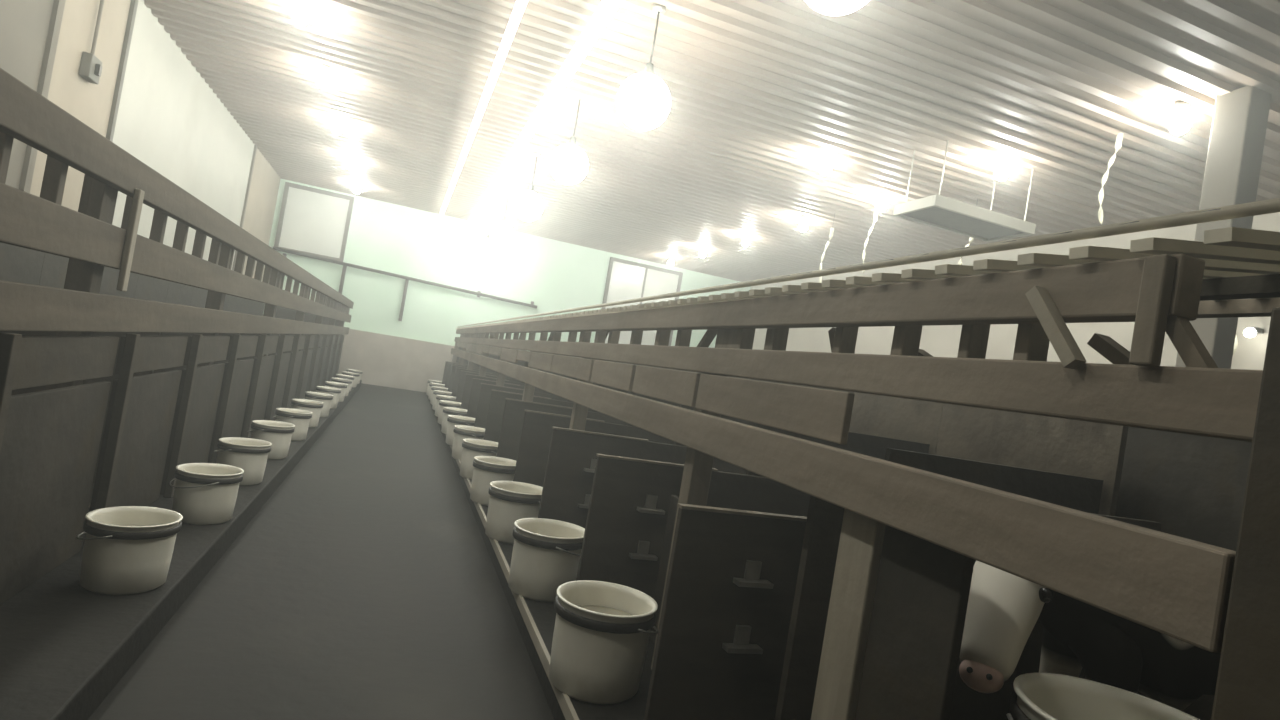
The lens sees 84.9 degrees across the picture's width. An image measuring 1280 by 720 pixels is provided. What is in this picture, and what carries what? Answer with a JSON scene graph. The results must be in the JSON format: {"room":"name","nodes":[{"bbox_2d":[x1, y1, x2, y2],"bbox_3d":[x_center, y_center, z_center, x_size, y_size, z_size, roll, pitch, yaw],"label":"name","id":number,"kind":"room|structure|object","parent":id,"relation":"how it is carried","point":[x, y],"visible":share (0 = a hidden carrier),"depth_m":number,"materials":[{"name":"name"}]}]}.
{"room":"farm building","nodes":[
{"label":"farm building","id":0,"kind":"room"},
{"bbox_2d":[0,0,280,280],"bbox_3d":[-4.175,-1.364,4.559,0.100,3.600,17.800,10,-1,-19],"label":"wall","id":1,"kind":"structure","parent":0,"point":[169,118],"depth_m":6.51,"materials":[{"name":"paint"}]},
{"bbox_2d":[19,0,65,192],"bbox_3d":[-4.194,-1.347,4.807,0.030,3.530,0.080,10,-1,-19],"label":"trim","id":2,"kind":"structure","parent":1,"relation":"attached to","point":[58,5],"depth_m":4.79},
{"bbox_2d":[79,0,103,84],"bbox_3d":[-4.129,-2.622,5.375,0.099,0.971,0.180,10,-1,-19],"label":"switch box","id":3,"kind":"object","parent":1,"relation":"attached to","point":[90,69],"visible":1,"depth_m":5.35,"materials":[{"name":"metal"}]},
{"bbox_2d":[106,0,138,141],"bbox_3d":[-4.566,-1.386,5.905,0.030,3.530,0.060,10,-1,-19],"label":"trim","id":4,"kind":"structure","parent":1,"relation":"attached to","point":[134,3],"depth_m":5.91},
{"bbox_2d":[232,145,256,270],"bbox_3d":[-6.200,-1.558,10.733,0.030,3.530,0.060,10,-1,-19],"label":"trim","id":5,"kind":"structure","parent":1,"relation":"attached to","point":[255,146],"depth_m":10.73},
{"bbox_2d":[88,383,553,719],"bbox_3d":[0.207,1.279,6.137,10.150,0.100,18.000,10,-1,-19],"label":"floor","id":6,"kind":"structure","parent":0,"point":[367,585],"depth_m":2.62,"materials":[{"name":"concrete"}]},
{"bbox_2d":[0,380,361,719],"bbox_3d":[-3.827,0.493,6.169,1.890,0.120,13.100,10,-1,-19],"label":"ledge","id":7,"kind":"object","parent":6,"relation":"on","point":[65,646],"visible":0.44,"depth_m":1.96,"materials":[{"name":"concrete"}]},
{"bbox_2d":[0,332,118,604],"bbox_3d":[-2.323,0.041,1.881,1.340,1.089,0.828,10,-1,-19],"label":"partition panel","id":8,"kind":"object","parent":7,"relation":"on","point":[50,439],"visible":1,"depth_m":2.07,"materials":[{"name":"wood"}]},
{"bbox_2d":[0,331,187,543],"bbox_3d":[-2.589,0.013,2.667,1.340,1.089,0.828,10,-1,-19],"label":"partition panel","id":9,"kind":"object","parent":7,"relation":"on","point":[141,409],"visible":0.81,"depth_m":2.77,"materials":[{"name":"wood"}]},
{"bbox_2d":[0,242,257,463],"bbox_3d":[-3.121,-0.044,4.238,1.340,1.089,0.828,10,-1,-19],"label":"partition panel","id":10,"kind":"object","parent":7,"relation":"on","point":[17,264],"visible":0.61,"depth_m":4.22,"materials":[{"name":"wood"}]},
{"bbox_2d":[76,506,182,594],"bbox_3d":[-1.636,0.605,2.234,0.270,0.218,0.275,10,-1,-12],"label":"bucket","id":11,"kind":"object","parent":7,"relation":"on","point":[127,550],"visible":1,"depth_m":2.15,"materials":[{"name":"plastic"}]},
{"bbox_2d":[83,332,229,497],"bbox_3d":[-2.855,-0.015,3.453,1.340,1.089,0.828,10,-1,-19],"label":"partition panel","id":12,"kind":"object","parent":7,"relation":"on","point":[199,387],"visible":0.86,"depth_m":3.49,"materials":[{"name":"wood"}]},
{"bbox_2d":[39,253,278,437],"bbox_3d":[-3.387,-0.072,5.024,1.340,1.089,0.828,10,-1,-19],"label":"partition panel","id":13,"kind":"object","parent":7,"relation":"on","point":[54,268],"visible":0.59,"depth_m":4.85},
{"bbox_2d":[0,68,353,389],"bbox_3d":[-3.810,-0.251,6.233,1.420,1.355,12.460,10,-1,-19],"label":"wooden railing","id":14,"kind":"object","parent":7,"relation":"on","point":[88,237],"visible":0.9,"depth_m":2.27,"materials":[{"name":"wood"}]},
{"bbox_2d":[99,266,293,420],"bbox_3d":[-3.653,-0.100,5.810,1.340,1.089,0.828,10,-1,-19],"label":"partition panel","id":15,"kind":"object","parent":7,"relation":"on","point":[110,276],"visible":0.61,"depth_m":5.66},
{"bbox_2d":[169,463,243,524],"bbox_3d":[-1.888,0.580,3.035,0.275,0.218,0.270,8,-2,43],"label":"bucket","id":16,"kind":"object","parent":7,"relation":"on","point":[204,493],"visible":0.97,"depth_m":2.95,"materials":[{"name":"plastic"}]},
{"bbox_2d":[134,274,305,407],"bbox_3d":[-3.919,-0.128,6.596,1.340,1.089,0.828,10,-1,-19],"label":"partition panel","id":17,"kind":"object","parent":7,"relation":"on","point":[147,288],"visible":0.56,"depth_m":6.44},
{"bbox_2d":[165,281,314,398],"bbox_3d":[-4.185,-0.156,7.381,1.340,1.089,0.828,10,-1,-19],"label":"partition panel","id":18,"kind":"object","parent":7,"relation":"on","point":[181,294],"visible":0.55,"depth_m":7.22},
{"bbox_2d":[214,437,271,485],"bbox_3d":[-2.165,0.550,3.799,0.270,0.218,0.275,10,-1,-2],"label":"bucket","id":19,"kind":"object","parent":7,"relation":"on","point":[250,455],"visible":0.9,"depth_m":3.72,"materials":[{"name":"plastic"}]},
{"bbox_2d":[190,287,322,397],"bbox_3d":[-4.451,-0.184,8.167,1.340,1.089,0.828,10,-1,-19],"label":"partition panel","id":20,"kind":"object","parent":7,"relation":"on","point":[199,296],"visible":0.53,"depth_m":7.99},
{"bbox_2d":[248,420,294,458],"bbox_3d":[-2.426,0.522,4.588,0.270,0.218,0.275,10,-1,-5],"label":"bucket","id":21,"kind":"object","parent":7,"relation":"on","point":[278,433],"visible":0.83,"depth_m":4.51,"materials":[{"name":"plastic"}]},
{"bbox_2d":[223,294,329,391],"bbox_3d":[-4.717,-0.212,8.953,1.340,1.089,0.828,10,-1,-19],"label":"partition panel","id":22,"kind":"object","parent":7,"relation":"on","point":[325,342],"visible":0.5,"depth_m":8.81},
{"bbox_2d":[227,295,335,385],"bbox_3d":[-4.983,-0.240,9.738,1.340,1.089,0.828,10,-1,-19],"label":"partition panel","id":23,"kind":"object","parent":7,"relation":"on","point":[234,303],"visible":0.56,"depth_m":9.56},
{"bbox_2d":[241,298,339,381],"bbox_3d":[-5.249,-0.268,10.524,1.340,1.089,0.828,10,-1,-19],"label":"partition panel","id":24,"kind":"object","parent":7,"relation":"on","point":[247,305],"visible":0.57,"depth_m":10.34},
{"bbox_2d":[272,408,311,440],"bbox_3d":[-2.683,0.496,5.383,0.270,0.218,0.275,10,-1,-26],"label":"bucket","id":25,"kind":"object","parent":7,"relation":"on","point":[300,418],"visible":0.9,"depth_m":5.31,"materials":[{"name":"plastic"}]},
{"bbox_2d":[253,301,343,377],"bbox_3d":[-5.515,-0.296,11.310,1.340,1.089,0.828,10,-1,-19],"label":"partition panel","id":26,"kind":"object","parent":7,"relation":"on","point":[258,309],"visible":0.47,"depth_m":11.13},
{"bbox_2d":[289,399,322,427],"bbox_3d":[-2.950,0.468,6.165,0.270,0.218,0.275,9,-1,8],"label":"bucket","id":27,"kind":"object","parent":7,"relation":"on","point":[313,406],"visible":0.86,"depth_m":6.10,"materials":[{"name":"plastic"}]},
{"bbox_2d":[303,391,332,416],"bbox_3d":[-3.209,0.441,6.956,0.270,0.218,0.275,10,-1,-13],"label":"bucket","id":28,"kind":"object","parent":7,"relation":"on","point":[326,398],"visible":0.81,"depth_m":6.89,"materials":[{"name":"plastic"}]},
{"bbox_2d":[314,386,340,408],"bbox_3d":[-3.467,0.414,7.745,0.275,0.218,0.270,8,-2,44],"label":"bucket","id":29,"kind":"object","parent":7,"relation":"on","point":[335,392],"visible":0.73,"depth_m":7.69,"materials":[{"name":"plastic"}]},
{"bbox_2d":[325,381,347,401],"bbox_3d":[-3.729,0.387,8.539,0.270,0.218,0.275,10,-1,-21],"label":"bucket","id":30,"kind":"object","parent":7,"relation":"on","point":[342,386],"visible":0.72,"depth_m":8.49,"materials":[{"name":"plastic"}]},
{"bbox_2d":[331,377,351,395],"bbox_3d":[-3.996,0.359,9.321,0.270,0.218,0.275,10,-1,-31],"label":"bucket","id":31,"kind":"object","parent":7,"relation":"on","point":[340,380],"visible":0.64,"depth_m":9.28,"materials":[{"name":"plastic"}]},
{"bbox_2d":[335,374,353,390],"bbox_3d":[-4.271,0.329,10.084,0.270,0.218,0.275,11,-2,-43],"label":"bucket","id":32,"kind":"object","parent":7,"relation":"on","point":[349,377],"visible":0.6,"depth_m":10.04,"materials":[{"name":"plastic"}]},
{"bbox_2d":[342,371,358,387],"bbox_3d":[-4.524,0.304,10.898,0.270,0.218,0.275,11,-2,-42],"label":"bucket","id":33,"kind":"object","parent":7,"relation":"on","point":[356,375],"visible":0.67,"depth_m":10.85,"materials":[{"name":"plastic"}]},
{"bbox_2d":[346,369,362,383],"bbox_3d":[-4.791,0.275,11.687,0.270,0.218,0.275,10,-1,-14],"label":"bucket","id":34,"kind":"object","parent":7,"relation":"on","point":[347,370],"visible":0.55,"depth_m":11.65,"materials":[{"name":"plastic"}]},
{"bbox_2d":[427,395,653,719],"bbox_3d":[-0.936,0.993,6.955,1.850,0.120,13.500,10,-1,-19],"label":"ledge","id":35,"kind":"object","parent":6,"relation":"on","point":[543,614],"visible":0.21,"depth_m":2.38,"materials":[{"name":"concrete"}]},
{"bbox_2d":[427,380,441,394],"bbox_3d":[-3.434,0.484,11.805,0.321,0.260,0.327,10,-1,-27],"label":"bucket","id":36,"kind":"object","parent":35,"relation":"on","point":[429,381],"visible":0.37,"depth_m":11.70,"materials":[{"name":"plastic"}]},
{"bbox_2d":[428,383,444,399],"bbox_3d":[-3.184,0.510,11.061,0.327,0.260,0.321,9,-1,32],"label":"bucket","id":37,"kind":"object","parent":35,"relation":"on","point":[430,384],"visible":0.39,"depth_m":10.95,"materials":[{"name":"plastic"}]},
{"bbox_2d":[430,386,447,403],"bbox_3d":[-2.926,0.537,10.302,0.321,0.260,0.327,11,-2,-43],"label":"bucket","id":38,"kind":"object","parent":35,"relation":"on","point":[433,388],"visible":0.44,"depth_m":10.19,"materials":[{"name":"plastic"}]},
{"bbox_2d":[432,390,451,409],"bbox_3d":[-2.674,0.564,9.561,0.321,0.260,0.327,10,-1,-16],"label":"bucket","id":39,"kind":"object","parent":35,"relation":"on","point":[436,392],"visible":0.44,"depth_m":9.45,"materials":[{"name":"plastic"}]},
{"bbox_2d":[435,395,455,416],"bbox_3d":[-2.417,0.591,8.801,0.321,0.260,0.327,10,-1,-34],"label":"bucket","id":40,"kind":"object","parent":35,"relation":"on","point":[439,397],"visible":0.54,"depth_m":8.69,"materials":[{"name":"plastic"}]},
{"bbox_2d":[438,400,460,423],"bbox_3d":[-2.167,0.618,8.063,0.321,0.260,0.327,10,-1,-19],"label":"bucket","id":41,"kind":"object","parent":35,"relation":"on","point":[443,403],"visible":0.49,"depth_m":7.95,"materials":[{"name":"plastic"}]},
{"bbox_2d":[441,407,466,433],"bbox_3d":[-1.909,0.645,7.300,0.321,0.260,0.327,10,-1,-15],"label":"bucket","id":42,"kind":"object","parent":35,"relation":"on","point":[447,411],"visible":0.49,"depth_m":7.19,"materials":[{"name":"plastic"}]},
{"bbox_2d":[446,415,474,445],"bbox_3d":[-1.658,0.671,6.561,0.321,0.260,0.327,10,-1,-21],"label":"bucket","id":43,"kind":"object","parent":35,"relation":"on","point":[453,420],"visible":0.52,"depth_m":6.44,"materials":[{"name":"plastic"}]},
{"bbox_2d":[452,425,484,459],"bbox_3d":[-1.402,0.699,5.818,0.321,0.260,0.327,10,-1,-13],"label":"bucket","id":44,"kind":"object","parent":35,"relation":"on","point":[462,432],"visible":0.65,"depth_m":5.70,"materials":[{"name":"plastic"}]},
{"bbox_2d":[442,355,498,383],"bbox_3d":[-2.625,0.229,12.077,1.503,1.039,0.823,10,-1,-19],"label":"partition panel","id":45,"kind":"object","parent":35,"relation":"on","point":[447,362],"visible":0.11,"depth_m":11.49,"materials":[{"name":"wood"}]},
{"bbox_2d":[460,439,497,479],"bbox_3d":[-1.142,0.726,5.066,0.321,0.260,0.327,10,-1,-33],"label":"bucket","id":46,"kind":"object","parent":35,"relation":"on","point":[472,448],"visible":0.59,"depth_m":4.94,"materials":[{"name":"plastic"}]},
{"bbox_2d":[470,456,515,505],"bbox_3d":[-0.892,0.753,4.338,0.327,0.260,0.321,9,-1,32],"label":"bucket","id":47,"kind":"object","parent":35,"relation":"on","point":[487,469],"visible":0.7,"depth_m":4.21,"materials":[{"name":"plastic"}]},
{"bbox_2d":[445,352,541,387],"bbox_3d":[-2.371,0.256,11.330,1.503,1.039,0.823,10,-1,-19],"label":"partition panel","id":48,"kind":"object","parent":35,"relation":"on","point":[494,357],"visible":0.09,"depth_m":10.74,"materials":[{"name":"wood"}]},
{"bbox_2d":[461,363,527,409],"bbox_3d":[-1.359,0.363,8.338,1.503,1.039,0.823,10,-1,-19],"label":"partition panel","id":49,"kind":"object","parent":35,"relation":"on","point":[469,377],"visible":0.1,"depth_m":7.76,"materials":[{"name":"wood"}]},
{"bbox_2d":[448,353,556,391],"bbox_3d":[-2.118,0.282,10.582,1.503,1.039,0.823,10,-1,-19],"label":"partition panel","id":50,"kind":"object","parent":35,"relation":"on","point":[451,381],"visible":0.1,"depth_m":10.00,"materials":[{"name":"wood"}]},
{"bbox_2d":[451,355,564,396],"bbox_3d":[-1.865,0.309,9.834,1.503,1.039,0.823,10,-1,-19],"label":"partition panel","id":51,"kind":"object","parent":35,"relation":"on","point":[457,372],"visible":0.15,"depth_m":9.25,"materials":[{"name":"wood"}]},
{"bbox_2d":[441,424,578,719],"bbox_3d":[-1.800,0.792,6.655,0.014,0.038,13.500,10,-1,-19],"label":"trim","id":52,"kind":"structure","parent":35,"relation":"attached to","point":[564,701],"depth_m":2.45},
{"bbox_2d":[485,481,542,543],"bbox_3d":[-0.631,0.781,3.584,0.327,0.260,0.321,8,-2,42],"label":"bucket","id":53,"kind":"object","parent":35,"relation":"on","point":[509,501],"visible":0.74,"depth_m":3.46,"materials":[{"name":"plastic"}]},
{"bbox_2d":[455,356,580,402],"bbox_3d":[-1.612,0.336,9.086,1.503,1.039,0.823,10,-1,-19],"label":"partition panel","id":54,"kind":"object","parent":35,"relation":"on","point":[462,378],"visible":0.11,"depth_m":8.51,"materials":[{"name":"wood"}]},
{"bbox_2d":[466,360,618,417],"bbox_3d":[-1.105,0.389,7.590,1.503,1.039,0.823,10,-1,-19],"label":"partition panel","id":55,"kind":"object","parent":35,"relation":"on","point":[476,383],"visible":0.12,"depth_m":7.01,"materials":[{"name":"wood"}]},
{"bbox_2d":[509,518,584,601],"bbox_3d":[-0.370,0.809,2.833,0.321,0.260,0.327,10,-1,-15],"label":"bucket","id":56,"kind":"object","parent":35,"relation":"on","point":[546,553],"visible":0.81,"depth_m":2.71,"materials":[{"name":"plastic"}]},
{"bbox_2d":[474,362,642,428],"bbox_3d":[-0.852,0.416,6.843,1.503,1.039,0.823,10,-1,-19],"label":"partition panel","id":57,"kind":"object","parent":35,"relation":"on","point":[486,389],"visible":0.12,"depth_m":6.27,"materials":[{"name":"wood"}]},
{"bbox_2d":[484,365,672,441],"bbox_3d":[-0.599,0.443,6.095,1.503,1.039,0.823,10,-1,-19],"label":"partition panel","id":58,"kind":"object","parent":35,"relation":"on","point":[497,401],"visible":0.12,"depth_m":5.52,"materials":[{"name":"wood"}]},
{"bbox_2d":[496,369,699,460],"bbox_3d":[-0.346,0.469,5.347,1.503,1.039,0.823,10,-1,-19],"label":"partition panel","id":59,"kind":"object","parent":35,"relation":"on","point":[513,415],"visible":0.17,"depth_m":4.78,"materials":[{"name":"wood"}]},
{"bbox_2d":[549,580,657,703],"bbox_3d":[-0.113,0.836,2.086,0.321,0.260,0.327,10,-2,-39],"label":"bucket","id":60,"kind":"object","parent":35,"relation":"on","point":[602,629],"visible":0.99,"depth_m":1.97,"materials":[{"name":"plastic"}]},
{"bbox_2d":[513,376,762,486],"bbox_3d":[-0.093,0.496,4.599,1.503,1.039,0.823,10,-1,-19],"label":"partition panel","id":61,"kind":"object","parent":35,"relation":"on","point":[536,434],"visible":0.22,"depth_m":4.04,"materials":[{"name":"wood"}]},
{"bbox_2d":[538,381,834,527],"bbox_3d":[0.161,0.523,3.851,1.503,1.039,0.823,10,-1,-19],"label":"partition panel","id":62,"kind":"object","parent":35,"relation":"on","point":[572,458],"visible":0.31,"depth_m":3.31,"materials":[{"name":"wood"}]},
{"bbox_2d":[576,390,942,598],"bbox_3d":[0.414,0.549,3.103,1.503,1.039,0.823,10,-1,-19],"label":"partition panel","id":63,"kind":"object","parent":35,"relation":"on","point":[628,509],"visible":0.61,"depth_m":2.59,"materials":[{"name":"metal"}]},
{"bbox_2d":[451,227,1279,719],"bbox_3d":[-0.753,0.264,6.962,1.420,1.378,13.075,10,-1,-19],"label":"wooden fence","id":64,"kind":"object","parent":35,"relation":"on","point":[1211,598],"visible":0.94,"depth_m":1.16,"materials":[{"name":"wood"}]},
{"bbox_2d":[458,198,1279,326],"bbox_3d":[-1.224,-0.395,6.702,0.114,0.052,12.900,10,-1,-19],"label":"pipe","id":65,"kind":"object","parent":64,"relation":"attached to","point":[1271,205],"visible":1,"depth_m":1.13,"materials":[{"name":"metal"}]},
{"bbox_2d":[644,403,1128,719],"bbox_3d":[0.667,0.576,2.355,1.503,1.039,0.823,10,-1,-19],"label":"partition panel","id":66,"kind":"object","parent":35,"relation":"on","point":[726,613],"visible":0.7,"depth_m":1.85,"materials":[{"name":"metal"}]},
{"bbox_2d":[774,427,1251,719],"bbox_3d":[1.137,0.598,1.579,1.468,1.119,1.980,10,-1,-19],"label":"partition panel","id":67,"kind":"object","parent":35,"relation":"on","point":[1188,486],"visible":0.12,"depth_m":1.71,"materials":[{"name":"wood"}]},
{"bbox_2d":[959,560,1220,710],"bbox_3d":[1.146,0.770,1.482,1.239,0.716,0.362,10,-1,-8],"label":"calf","id":68,"kind":"object","parent":67,"relation":"on","point":[1004,608],"visible":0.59,"depth_m":1.40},
{"bbox_3d":[0.678,0.956,1.172,0.260,0.184,0.260,10,-1,-19],"label":"stand","id":69,"kind":"object","parent":67,"relation":"on","visible":0},
{"bbox_2d":[1006,673,1199,719],"bbox_3d":[0.775,0.731,1.131,0.366,0.291,0.360,9,-1,12],"label":"bucket","id":70,"kind":"object","parent":69,"relation":"on","point":[1035,696],"visible":1,"depth_m":1.28,"materials":[{"name":"plastic"}]},
{"bbox_2d":[1175,86,1271,368],"bbox_3d":[3.734,-0.020,4.633,0.200,3.564,0.220,10,-1,-19],"label":"pillar","id":71,"kind":"structure","parent":6,"relation":"on","point":[1240,116],"depth_m":4.57,"materials":[{"name":"paint"}]},
{"bbox_2d":[263,179,750,347],"bbox_3d":[-2.348,-0.897,14.649,10.150,3.700,0.100,10,-1,-19],"label":"wall","id":72,"kind":"structure","parent":0,"point":[555,275],"depth_m":14.06,"materials":[{"name":"paint"}]},
{"bbox_2d":[338,329,454,392],"bbox_3d":[-2.539,0.437,14.526,9.910,1.000,0.100,10,-1,-19],"label":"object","id":73,"kind":"structure","parent":72,"relation":"attached to","point":[384,360],"depth_m":13.69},
{"bbox_2d":[273,182,536,320],"bbox_3d":[-4.432,-1.827,13.777,5.002,2.190,0.148,10,-1,-19],"label":"window","id":74,"kind":"structure","parent":72,"relation":"in","point":[312,221],"depth_m":13.24,"materials":[{"name":"glass"}]},
{"bbox_2d":[601,257,682,345],"bbox_3d":[-0.024,-1.001,15.346,1.700,2.200,0.058,10,-1,-19],"label":"window","id":75,"kind":"structure","parent":72,"relation":"in","point":[626,280],"depth_m":15.31,"materials":[{"name":"glass"}]},
{"bbox_2d":[144,0,1279,281],"bbox_3d":[0.776,-2.296,6.297,10.150,0.055,17.980,10,-1,-19],"label":"ceiling","id":76,"kind":"structure","parent":0,"point":[759,90],"depth_m":6.37,"materials":[{"name":"metal"}]},
{"bbox_2d":[353,181,360,193],"bbox_3d":[-4.916,-3.005,12.172,0.120,0.221,0.117,10,-1,-19],"label":"ceiling lamp","id":77,"kind":"object","parent":76,"relation":"hanging from","point":[356,189],"visible":1,"depth_m":12.14,"materials":[{"name":"glass"}]},
{"bbox_2d":[438,0,527,220],"bbox_3d":[-1.639,-2.565,7.171,0.068,0.172,13.801,10,-1,-19],"label":"strip light","id":78,"kind":"object","parent":76,"relation":"attached to","point":[520,5],"visible":1,"depth_m":6.24,"materials":[{"name":"metal"}]},
{"bbox_2d":[513,153,542,220],"bbox_3d":[-1.356,-2.162,8.759,0.370,0.850,0.370,10,-1,-19],"label":"hanging lamp","id":79,"kind":"object","parent":76,"relation":"hanging from","point":[528,205],"visible":1,"depth_m":8.63,"materials":[{"name":"glass"}]},
{"bbox_2d":[466,0,622,227],"bbox_3d":[-1.141,-2.468,7.343,0.110,0.192,13.800,10,-1,-19],"label":"strip light","id":80,"kind":"object","parent":76,"relation":"attached to","point":[606,9],"visible":1,"depth_m":5.98,"materials":[{"name":"metal"}]},
{"bbox_2d":[549,95,587,184],"bbox_3d":[-0.635,-2.086,6.630,0.370,0.850,0.370,10,-1,-19],"label":"hanging lamp","id":81,"kind":"object","parent":76,"relation":"hanging from","point":[568,164],"visible":1,"depth_m":6.50,"materials":[{"name":"glass"}]},
{"bbox_2d":[569,136,575,145],"bbox_3d":[-0.639,-2.061,6.629,0.070,0.100,0.070,10,-1,-19],"label":"socket","id":82,"kind":"object","parent":81,"relation":"attached to","point":[572,141],"depth_m":6.60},
{"bbox_2d":[617,4,669,129],"bbox_3d":[0.064,-2.007,4.809,0.370,0.850,0.370,10,-1,-19],"label":"lamp","id":83,"kind":"object","parent":76,"relation":"hanging from","point":[643,100],"visible":1,"depth_m":4.68,"materials":[{"name":"glass"}]},
{"bbox_2d":[643,63,653,74],"bbox_3d":[0.060,-1.982,4.809,0.070,0.100,0.070,10,-1,-19],"label":"socket","id":84,"kind":"object","parent":83,"relation":"attached to","point":[649,68],"depth_m":4.78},
{"bbox_2d":[699,245,705,257],"bbox_3d":[1.148,-1.978,12.783,0.120,0.221,0.117,10,-1,-19],"label":"ceiling lamp","id":85,"kind":"object","parent":76,"relation":"hanging from","point":[702,253],"visible":1,"depth_m":12.75,"materials":[{"name":"glass"}]},
{"bbox_2d":[742,233,749,246],"bbox_3d":[1.693,-1.920,11.174,0.120,0.221,0.117,10,-1,-19],"label":"ceiling lamp","id":86,"kind":"object","parent":76,"relation":"hanging from","point":[745,242],"visible":1,"depth_m":11.14,"materials":[{"name":"glass"}]},
{"bbox_2d":[799,215,807,231],"bbox_3d":[2.238,-1.863,9.565,0.120,0.221,0.117,10,-1,-19],"label":"ceiling lamp","id":87,"kind":"object","parent":76,"relation":"hanging from","point":[803,226],"visible":1,"depth_m":9.53,"materials":[{"name":"glass"}]},
{"bbox_2d":[819,214,834,282],"bbox_3d":[2.434,-1.468,9.117,0.117,0.954,0.044,10,-1,-19],"label":"ribbon","id":88,"kind":"object","parent":76,"relation":"hanging from","point":[832,228],"visible":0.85,"depth_m":9.11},
{"bbox_2d":[805,0,868,14],"bbox_3d":[0.892,-1.907,2.980,0.370,0.850,0.370,10,-1,-19],"label":"lamp","id":89,"kind":"object","parent":76,"relation":"hanging from","point":[829,7],"visible":1,"depth_m":2.97,"materials":[{"name":"glass"}]},
{"bbox_2d":[862,198,878,272],"bbox_3d":[2.696,-1.468,8.202,0.117,0.904,0.044,10,-1,-19],"label":"ribbon","id":90,"kind":"object","parent":76,"relation":"hanging from","point":[876,211],"visible":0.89,"depth_m":8.20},
{"bbox_2d":[876,191,887,211],"bbox_3d":[2.766,-1.807,8.003,0.120,0.221,0.117,10,-1,-19],"label":"ceiling lamp","id":91,"kind":"object","parent":76,"relation":"hanging from","point":[881,205],"visible":1,"depth_m":7.97,"materials":[{"name":"glass"}]},
{"bbox_2d":[879,191,887,200],"bbox_3d":[2.776,-1.867,8.004,0.100,0.100,0.100,10,-1,-19],"label":"socket","id":92,"kind":"object","parent":91,"relation":"attached to","point":[882,195],"depth_m":7.98,"materials":[{"name":"metal"}]},
{"bbox_2d":[893,140,1035,241],"bbox_3d":[3.075,-1.576,6.557,1.160,0.634,0.550,10,-1,-19],"label":"lamp housing","id":93,"kind":"object","parent":76,"relation":"hanging from","point":[938,211],"visible":1,"depth_m":6.45,"materials":[{"name":"metal"}]},
{"bbox_2d":[1098,133,1122,224],"bbox_3d":[3.707,-1.438,5.535,0.137,0.740,0.044,10,-1,-19],"label":"ribbon","id":94,"kind":"object","parent":76,"relation":"hanging from","point":[1119,137],"visible":1,"depth_m":5.53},
{"bbox_2d":[1115,133,1122,148],"bbox_3d":[3.801,-1.736,5.556,0.044,0.120,0.044,10,-1,-19],"label":"canister","id":95,"kind":"object","parent":94,"relation":"on","point":[1119,137],"depth_m":5.54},
{"bbox_2d":[1170,101,1191,134],"bbox_3d":[3.808,-1.697,4.926,0.120,0.221,0.117,10,-1,-19],"label":"ceiling lamp","id":96,"kind":"object","parent":76,"relation":"hanging from","point":[1180,124],"visible":1,"depth_m":4.90,"materials":[{"name":"glass"}]},
{"bbox_2d":[1174,101,1191,115],"bbox_3d":[3.818,-1.757,4.927,0.100,0.100,0.100,10,-1,-19],"label":"socket","id":97,"kind":"object","parent":96,"relation":"attached to","point":[1181,107],"depth_m":4.90,"materials":[{"name":"metal"}]},
{"bbox_3d":[-2.672,-2.768,5.546,0.120,0.221,0.117,10,-1,-19],"label":"ceiling lamp","id":98,"kind":"object","parent":76,"relation":"hanging from","visible":0},
{"bbox_2d":[299,0,310,9],"bbox_3d":[-2.663,-2.828,5.547,0.100,0.100,0.100,10,-1,-19],"label":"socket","id":99,"kind":"object","parent":98,"relation":"attached to","point":[303,5],"depth_m":5.52,"materials":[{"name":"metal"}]},
{"bbox_3d":[-3.153,-2.819,6.966,0.120,0.221,0.117,10,-1,-19],"label":"ceiling lamp","id":100,"kind":"object","parent":76,"relation":"hanging from","visible":0},
{"bbox_2d":[319,64,329,74],"bbox_3d":[-3.143,-2.879,6.967,0.100,0.100,0.100,10,-1,-19],"label":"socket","id":101,"kind":"object","parent":100,"relation":"attached to","point":[324,68],"depth_m":6.94,"materials":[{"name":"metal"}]},
{"bbox_3d":[-3.698,-2.877,8.575,0.120,0.221,0.117,10,-1,-19],"label":"ceiling lamp","id":102,"kind":"object","parent":76,"relation":"hanging from","visible":0},
{"bbox_2d":[335,116,343,124],"bbox_3d":[-3.688,-2.936,8.576,0.100,0.100,0.100,10,-1,-19],"label":"socket","id":103,"kind":"object","parent":102,"relation":"attached to","point":[338,119],"depth_m":8.55,"materials":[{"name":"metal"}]},
{"bbox_3d":[1.877,-1.976,7.061,0.120,0.221,0.117,10,-1,-19],"label":"ceiling lamp","id":104,"kind":"object","parent":76,"relation":"hanging from","visible":0},
{"bbox_2d":[822,153,831,162],"bbox_3d":[1.887,-2.035,7.063,0.100,0.100,0.100,10,-1,-19],"label":"socket","id":105,"kind":"object","parent":104,"relation":"attached to","point":[826,156],"depth_m":7.03,"materials":[{"name":"metal"}]},
{"bbox_3d":[3.311,-1.749,6.393,0.120,0.221,0.117,10,-1,-19],"label":"ceiling lamp","id":106,"kind":"object","parent":76,"relation":"hanging from","visible":0},
{"bbox_2d":[998,157,1009,165],"bbox_3d":[3.321,-1.809,6.394,0.100,0.100,0.100,10,-1,-19],"label":"socket","id":107,"kind":"object","parent":106,"relation":"attached to","point":[1003,161],"depth_m":6.37,"materials":[{"name":"metal"}]},
{"bbox_2d":[751,212,1279,369],"bbox_3d":[5.199,0.273,7.791,0.100,3.600,17.800,10,-1,-19],"label":"wall","id":108,"kind":"structure","parent":0,"point":[937,340],"depth_m":9.07,"materials":[{"name":"paint"}]},
{"bbox_2d":[1244,327,1263,337],"bbox_3d":[5.588,-0.247,6.373,0.195,0.105,0.088,10,-1,-19],"label":"wall lamp","id":109,"kind":"object","parent":108,"relation":"attached to","point":[1249,332],"visible":1,"depth_m":6.34,"materials":[{"name":"glass"}]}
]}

